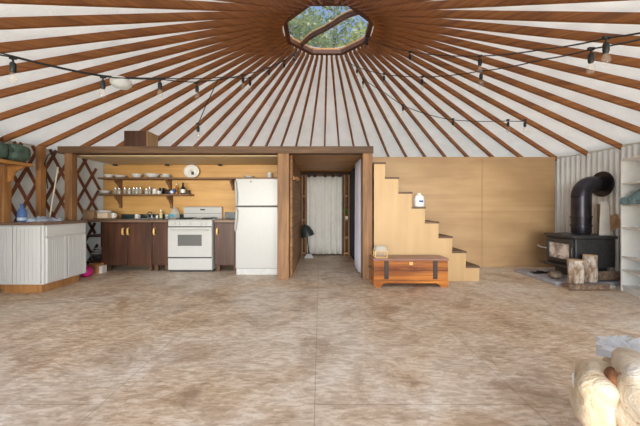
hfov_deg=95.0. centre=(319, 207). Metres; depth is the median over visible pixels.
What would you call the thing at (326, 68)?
rafter
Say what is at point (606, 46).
socket
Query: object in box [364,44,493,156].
rafter
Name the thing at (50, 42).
rafter
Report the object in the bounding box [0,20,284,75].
rafter
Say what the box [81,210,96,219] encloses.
cardboard box
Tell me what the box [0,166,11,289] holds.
timber post
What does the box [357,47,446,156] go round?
rafter
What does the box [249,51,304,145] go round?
rafter
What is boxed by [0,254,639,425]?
floor
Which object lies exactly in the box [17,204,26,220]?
bottle
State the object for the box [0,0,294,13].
rafter
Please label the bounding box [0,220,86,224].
island countertop
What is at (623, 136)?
ceiling
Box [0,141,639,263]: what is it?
wall
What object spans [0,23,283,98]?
rafter
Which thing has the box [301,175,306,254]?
shelf unit
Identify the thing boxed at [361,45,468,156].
rafter
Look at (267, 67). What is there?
string light
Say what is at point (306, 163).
ceiling
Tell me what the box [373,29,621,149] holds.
rafter
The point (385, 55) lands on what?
rafter
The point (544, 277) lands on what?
hearth pad
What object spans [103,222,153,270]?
base cabinet
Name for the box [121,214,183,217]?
backsplash
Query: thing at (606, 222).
cardboard box
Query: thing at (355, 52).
rafter
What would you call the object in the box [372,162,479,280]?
stairs
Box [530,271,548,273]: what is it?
tongs
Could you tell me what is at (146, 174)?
bowl
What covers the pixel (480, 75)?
socket
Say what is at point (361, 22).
tree
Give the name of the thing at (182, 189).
bottle
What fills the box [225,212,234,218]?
backsplash
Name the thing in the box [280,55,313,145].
rafter
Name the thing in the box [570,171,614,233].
pipe
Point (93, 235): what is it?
shelf
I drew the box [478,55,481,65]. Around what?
socket
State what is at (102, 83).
socket
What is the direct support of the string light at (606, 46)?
hanging from the ceiling at (623, 136)
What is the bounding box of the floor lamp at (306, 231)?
[301,225,313,257]
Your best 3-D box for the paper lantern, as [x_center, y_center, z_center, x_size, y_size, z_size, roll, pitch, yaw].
[-1.698,-1.077,2.500,0.160,0.118,0.160,0,0,0]
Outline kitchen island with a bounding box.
[0,220,86,292]
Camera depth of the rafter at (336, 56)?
6.04 m
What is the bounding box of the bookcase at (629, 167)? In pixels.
[620,155,639,297]
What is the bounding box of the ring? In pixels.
[283,0,372,54]
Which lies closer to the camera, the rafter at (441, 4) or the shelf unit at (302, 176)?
the rafter at (441, 4)
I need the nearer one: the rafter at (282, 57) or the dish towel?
the dish towel
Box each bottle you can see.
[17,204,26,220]
[180,183,185,193]
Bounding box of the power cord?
[44,151,58,188]
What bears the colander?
on the rack
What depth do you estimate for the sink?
5.59 m
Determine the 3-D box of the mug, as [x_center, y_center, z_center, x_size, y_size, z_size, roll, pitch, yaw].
[-3.043,-0.325,5.666,0.116,0.120,0.096,0,0,-34]
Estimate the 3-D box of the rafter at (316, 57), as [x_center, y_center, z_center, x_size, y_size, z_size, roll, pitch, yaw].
[-0.502,-1.836,7.105,0.039,1.862,3.860,0,0,-14]
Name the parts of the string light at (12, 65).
string light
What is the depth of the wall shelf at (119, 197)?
5.51 m
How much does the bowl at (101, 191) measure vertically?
0.052 m
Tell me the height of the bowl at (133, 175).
0.075 m
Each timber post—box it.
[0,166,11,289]
[36,146,45,216]
[64,153,76,219]
[277,153,289,279]
[361,153,371,279]
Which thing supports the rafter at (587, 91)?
attached to the ceiling at (623, 136)
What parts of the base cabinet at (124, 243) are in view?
door, door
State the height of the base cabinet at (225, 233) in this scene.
0.870 m
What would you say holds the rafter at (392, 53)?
attached to the ceiling at (623, 136)
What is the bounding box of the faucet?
[145,211,157,217]
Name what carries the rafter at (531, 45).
attached to the ceiling at (623, 136)
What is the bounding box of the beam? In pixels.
[57,146,372,154]
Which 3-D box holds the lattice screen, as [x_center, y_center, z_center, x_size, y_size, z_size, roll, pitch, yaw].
[-4.256,0.075,4.118,0.303,2.095,3.191,0,0,-6]
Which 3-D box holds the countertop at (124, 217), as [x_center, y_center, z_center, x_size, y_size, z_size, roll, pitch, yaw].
[-3.458,0.185,5.447,1.565,0.130,0.615,0,0,0]
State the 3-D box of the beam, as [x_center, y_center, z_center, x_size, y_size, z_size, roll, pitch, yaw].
[-1.633,-0.910,4.660,4.935,0.110,0.180,0,0,0]
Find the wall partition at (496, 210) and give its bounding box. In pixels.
[372,157,554,266]
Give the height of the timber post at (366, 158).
1.975 m
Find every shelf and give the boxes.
[0,159,33,181]
[86,233,101,236]
[86,259,101,262]
[97,177,276,189]
[97,194,193,207]
[540,260,566,268]
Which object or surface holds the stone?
on the hearth pad
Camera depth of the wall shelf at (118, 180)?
5.50 m
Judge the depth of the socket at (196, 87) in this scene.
3.04 m
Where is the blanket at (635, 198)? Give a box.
[620,190,639,204]
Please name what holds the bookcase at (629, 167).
on the floor
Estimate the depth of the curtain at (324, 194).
6.89 m
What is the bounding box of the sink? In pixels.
[134,211,162,218]
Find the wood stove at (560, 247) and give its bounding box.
[537,233,617,274]
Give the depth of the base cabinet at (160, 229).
5.18 m
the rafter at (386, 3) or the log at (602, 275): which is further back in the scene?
the log at (602, 275)
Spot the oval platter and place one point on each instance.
(190, 170)
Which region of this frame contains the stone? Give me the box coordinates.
[547,271,562,278]
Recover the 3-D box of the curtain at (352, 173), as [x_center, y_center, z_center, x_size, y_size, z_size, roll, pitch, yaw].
[0.702,0.130,6.349,0.040,1.880,0.802,0,0,0]
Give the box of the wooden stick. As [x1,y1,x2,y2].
[49,167,58,216]
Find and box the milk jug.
[414,193,423,206]
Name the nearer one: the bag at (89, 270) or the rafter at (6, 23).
the rafter at (6, 23)
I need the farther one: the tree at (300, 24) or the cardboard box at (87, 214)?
the tree at (300, 24)
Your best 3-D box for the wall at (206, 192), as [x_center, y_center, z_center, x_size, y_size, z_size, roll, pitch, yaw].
[-2.410,0.133,5.775,3.700,1.975,0.030,0,0,0]
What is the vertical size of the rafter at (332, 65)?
1.862 m
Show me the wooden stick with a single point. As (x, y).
(57, 167)
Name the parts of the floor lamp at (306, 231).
lamp shade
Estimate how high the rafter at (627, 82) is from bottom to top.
1.862 m
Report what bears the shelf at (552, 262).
attached to the wood stove at (560, 247)
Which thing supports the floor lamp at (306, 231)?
on the floor
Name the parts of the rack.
leg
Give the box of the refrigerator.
[234,178,276,274]
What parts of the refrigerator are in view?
handle, handle, fridge door, freezer door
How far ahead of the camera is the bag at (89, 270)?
4.74 m
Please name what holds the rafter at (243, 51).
attached to the ceiling at (623, 136)
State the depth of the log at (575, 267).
4.08 m
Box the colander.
[90,247,101,259]
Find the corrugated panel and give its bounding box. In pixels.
[557,143,639,271]
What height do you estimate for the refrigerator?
1.615 m
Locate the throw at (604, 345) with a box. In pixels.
[595,335,639,357]
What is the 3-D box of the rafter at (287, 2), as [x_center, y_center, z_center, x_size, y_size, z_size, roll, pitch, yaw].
[-1.156,-1.836,2.252,0.039,1.862,3.860,0,0,29]
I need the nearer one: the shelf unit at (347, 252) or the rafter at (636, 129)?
the rafter at (636, 129)
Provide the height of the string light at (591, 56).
1.590 m
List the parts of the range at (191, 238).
handle, oven door, drawer, control panel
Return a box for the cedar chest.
[368,255,448,286]
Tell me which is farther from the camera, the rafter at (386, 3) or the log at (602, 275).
the log at (602, 275)
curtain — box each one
[307,174,342,253]
[350,168,354,260]
[354,159,360,272]
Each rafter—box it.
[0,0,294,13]
[0,11,290,29]
[0,17,287,52]
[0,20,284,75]
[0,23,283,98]
[0,27,282,120]
[1,30,281,142]
[37,30,282,146]
[81,33,283,145]
[116,36,285,145]
[158,42,287,140]
[171,44,290,145]
[194,45,293,145]
[214,47,296,145]
[216,0,299,10]
[232,49,300,145]
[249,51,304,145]
[265,53,308,145]
[270,0,304,8]
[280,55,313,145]
[293,0,309,6]
[295,55,317,145]
[310,55,322,145]
[324,55,327,145]
[331,55,339,145]
[335,55,354,145]
[340,55,372,156]
[344,53,389,156]
[347,0,362,5]
[349,51,406,156]
[352,0,384,7]
[353,49,425,156]
[357,0,431,10]
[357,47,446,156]
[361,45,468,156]
[362,0,630,12]
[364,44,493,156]
[366,10,639,24]
[368,41,522,156]
[369,16,639,46]
[369,36,556,160]
[371,19,639,68]
[371,33,587,155]
[373,23,639,89]
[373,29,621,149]
[374,26,639,111]
[374,29,639,133]
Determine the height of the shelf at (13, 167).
0.265 m
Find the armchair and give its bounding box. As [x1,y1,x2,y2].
[569,347,639,425]
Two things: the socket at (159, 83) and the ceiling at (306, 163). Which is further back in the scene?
the ceiling at (306, 163)
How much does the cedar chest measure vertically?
0.405 m
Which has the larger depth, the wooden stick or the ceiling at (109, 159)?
the ceiling at (109, 159)
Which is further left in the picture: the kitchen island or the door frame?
the kitchen island
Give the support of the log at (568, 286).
on the floor
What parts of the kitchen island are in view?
door, door, door, drawer, door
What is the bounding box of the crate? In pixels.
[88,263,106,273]
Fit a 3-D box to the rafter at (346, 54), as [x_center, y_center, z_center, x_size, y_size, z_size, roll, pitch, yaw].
[1.344,-1.836,6.879,0.038,1.862,3.860,0,0,28]
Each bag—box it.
[0,141,30,161]
[79,266,92,276]
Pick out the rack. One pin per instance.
(102, 223)
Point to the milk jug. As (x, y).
(418, 199)
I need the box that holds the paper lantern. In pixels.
[110,75,131,89]
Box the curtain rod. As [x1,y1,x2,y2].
[301,173,349,173]
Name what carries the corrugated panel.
attached to the wall at (26, 183)
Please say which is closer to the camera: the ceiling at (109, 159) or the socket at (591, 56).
the socket at (591, 56)
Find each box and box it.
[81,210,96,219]
[97,213,111,217]
[124,131,157,145]
[373,249,386,257]
[597,201,619,234]
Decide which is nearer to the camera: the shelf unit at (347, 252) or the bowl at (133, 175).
the bowl at (133, 175)
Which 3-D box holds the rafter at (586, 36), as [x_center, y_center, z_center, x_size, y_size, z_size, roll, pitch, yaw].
[2.286,-1.836,3.056,3.860,1.862,0.039,0,0,35]
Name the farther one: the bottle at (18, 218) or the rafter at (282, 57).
the rafter at (282, 57)
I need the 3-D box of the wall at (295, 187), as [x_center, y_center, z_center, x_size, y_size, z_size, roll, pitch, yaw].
[-0.505,0.133,5.980,0.110,1.975,2.440,0,0,0]
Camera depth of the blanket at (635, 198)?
3.73 m
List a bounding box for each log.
[566,284,610,289]
[567,259,584,283]
[582,254,597,282]
[598,271,619,279]
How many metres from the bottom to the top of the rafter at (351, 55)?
1.862 m
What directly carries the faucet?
on the countertop at (124, 217)
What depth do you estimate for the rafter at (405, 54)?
4.85 m
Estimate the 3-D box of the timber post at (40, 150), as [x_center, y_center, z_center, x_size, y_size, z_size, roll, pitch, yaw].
[-4.268,0.090,4.480,0.075,2.060,0.100,0,0,0]
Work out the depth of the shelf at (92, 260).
5.22 m
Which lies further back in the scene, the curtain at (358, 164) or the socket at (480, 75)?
the curtain at (358, 164)
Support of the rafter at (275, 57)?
attached to the ceiling at (623, 136)
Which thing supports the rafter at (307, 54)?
attached to the ceiling at (623, 136)
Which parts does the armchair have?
armrest, armrest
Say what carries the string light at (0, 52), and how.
hanging from the ceiling at (623, 136)
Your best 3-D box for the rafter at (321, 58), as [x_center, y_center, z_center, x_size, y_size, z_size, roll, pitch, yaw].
[-0.192,-1.836,7.161,0.038,1.862,3.860,0,0,-7]
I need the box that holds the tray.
[96,210,114,212]
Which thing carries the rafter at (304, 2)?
attached to the ceiling at (623, 136)
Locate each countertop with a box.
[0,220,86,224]
[87,214,183,221]
[214,212,234,221]
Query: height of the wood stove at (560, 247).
0.650 m
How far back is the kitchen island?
3.84 m
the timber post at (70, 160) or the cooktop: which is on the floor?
the timber post at (70, 160)
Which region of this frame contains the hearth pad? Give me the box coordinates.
[515,269,619,288]
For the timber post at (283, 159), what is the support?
on the floor
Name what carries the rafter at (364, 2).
attached to the ceiling at (623, 136)
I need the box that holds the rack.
[86,222,121,265]
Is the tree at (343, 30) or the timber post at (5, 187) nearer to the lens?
the timber post at (5, 187)
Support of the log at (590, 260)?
on the hearth pad
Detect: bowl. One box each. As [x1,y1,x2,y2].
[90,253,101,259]
[98,190,111,192]
[131,174,142,176]
[144,173,160,176]
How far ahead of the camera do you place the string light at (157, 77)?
2.96 m
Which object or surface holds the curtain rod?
attached to the wall at (26, 183)
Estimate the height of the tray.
0.050 m
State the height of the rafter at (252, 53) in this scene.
1.862 m
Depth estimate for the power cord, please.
4.51 m
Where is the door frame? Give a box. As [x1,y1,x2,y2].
[302,174,349,250]
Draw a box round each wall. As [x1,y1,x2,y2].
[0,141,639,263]
[103,165,276,218]
[290,155,301,276]
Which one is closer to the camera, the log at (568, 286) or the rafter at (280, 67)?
the log at (568, 286)
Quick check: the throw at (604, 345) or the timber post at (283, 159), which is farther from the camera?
the timber post at (283, 159)
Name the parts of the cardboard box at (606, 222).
panel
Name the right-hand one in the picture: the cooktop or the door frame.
the door frame
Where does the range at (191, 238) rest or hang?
on the floor
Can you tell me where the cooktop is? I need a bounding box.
[168,218,223,220]
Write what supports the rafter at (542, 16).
attached to the ceiling at (623, 136)
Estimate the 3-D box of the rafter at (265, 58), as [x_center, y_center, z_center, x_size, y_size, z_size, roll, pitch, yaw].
[-2.327,-1.836,5.510,3.860,1.862,0.038,0,0,21]
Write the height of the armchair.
0.805 m
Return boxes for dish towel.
[22,216,61,221]
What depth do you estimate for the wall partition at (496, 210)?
5.57 m
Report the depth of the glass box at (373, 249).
4.22 m
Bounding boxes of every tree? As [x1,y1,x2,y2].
[288,7,332,47]
[293,6,367,47]
[338,7,367,46]
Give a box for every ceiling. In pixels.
[0,0,639,156]
[77,155,276,164]
[292,155,360,172]
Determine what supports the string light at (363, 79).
hanging from the ceiling at (623, 136)
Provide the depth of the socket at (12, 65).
1.94 m
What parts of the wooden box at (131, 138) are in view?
panel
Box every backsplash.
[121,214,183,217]
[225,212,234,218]
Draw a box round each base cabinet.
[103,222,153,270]
[153,222,168,270]
[215,222,235,270]
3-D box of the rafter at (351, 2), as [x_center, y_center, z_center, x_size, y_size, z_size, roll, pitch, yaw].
[1.055,-1.836,2.091,0.038,1.862,3.860,0,0,-21]
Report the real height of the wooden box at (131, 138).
0.370 m
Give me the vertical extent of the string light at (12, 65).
1.754 m
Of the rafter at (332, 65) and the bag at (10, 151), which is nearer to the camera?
the bag at (10, 151)
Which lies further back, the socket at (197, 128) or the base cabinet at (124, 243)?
the base cabinet at (124, 243)
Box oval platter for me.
[184,165,198,176]
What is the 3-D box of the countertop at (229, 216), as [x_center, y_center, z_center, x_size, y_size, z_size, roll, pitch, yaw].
[-1.663,0.165,5.447,0.405,0.170,0.615,0,0,0]
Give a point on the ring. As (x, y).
(301, 45)
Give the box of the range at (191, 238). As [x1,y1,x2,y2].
[168,206,223,271]
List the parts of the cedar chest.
lid, molding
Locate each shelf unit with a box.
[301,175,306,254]
[343,175,349,254]
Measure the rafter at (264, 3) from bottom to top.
1.862 m
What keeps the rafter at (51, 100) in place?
attached to the ceiling at (623, 136)
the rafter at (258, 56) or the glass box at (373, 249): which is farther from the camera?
the rafter at (258, 56)
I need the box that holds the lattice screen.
[0,137,100,265]
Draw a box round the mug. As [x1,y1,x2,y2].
[159,188,165,193]
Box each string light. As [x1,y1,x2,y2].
[0,49,297,131]
[0,52,99,74]
[125,77,228,78]
[234,67,270,85]
[345,39,639,84]
[362,78,526,126]
[366,32,639,65]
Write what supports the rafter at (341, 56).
attached to the ceiling at (623, 136)
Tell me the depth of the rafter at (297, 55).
5.84 m
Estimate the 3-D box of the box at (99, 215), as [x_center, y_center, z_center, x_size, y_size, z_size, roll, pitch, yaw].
[-3.900,0.138,5.320,0.180,0.088,0.150,0,0,0]
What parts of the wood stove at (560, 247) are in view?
door glass, door, plate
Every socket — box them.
[9,56,16,72]
[100,75,105,89]
[158,78,162,89]
[195,82,198,92]
[196,123,199,131]
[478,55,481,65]
[479,70,482,80]
[587,47,594,63]
[602,36,609,53]
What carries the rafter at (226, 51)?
attached to the ceiling at (623, 136)

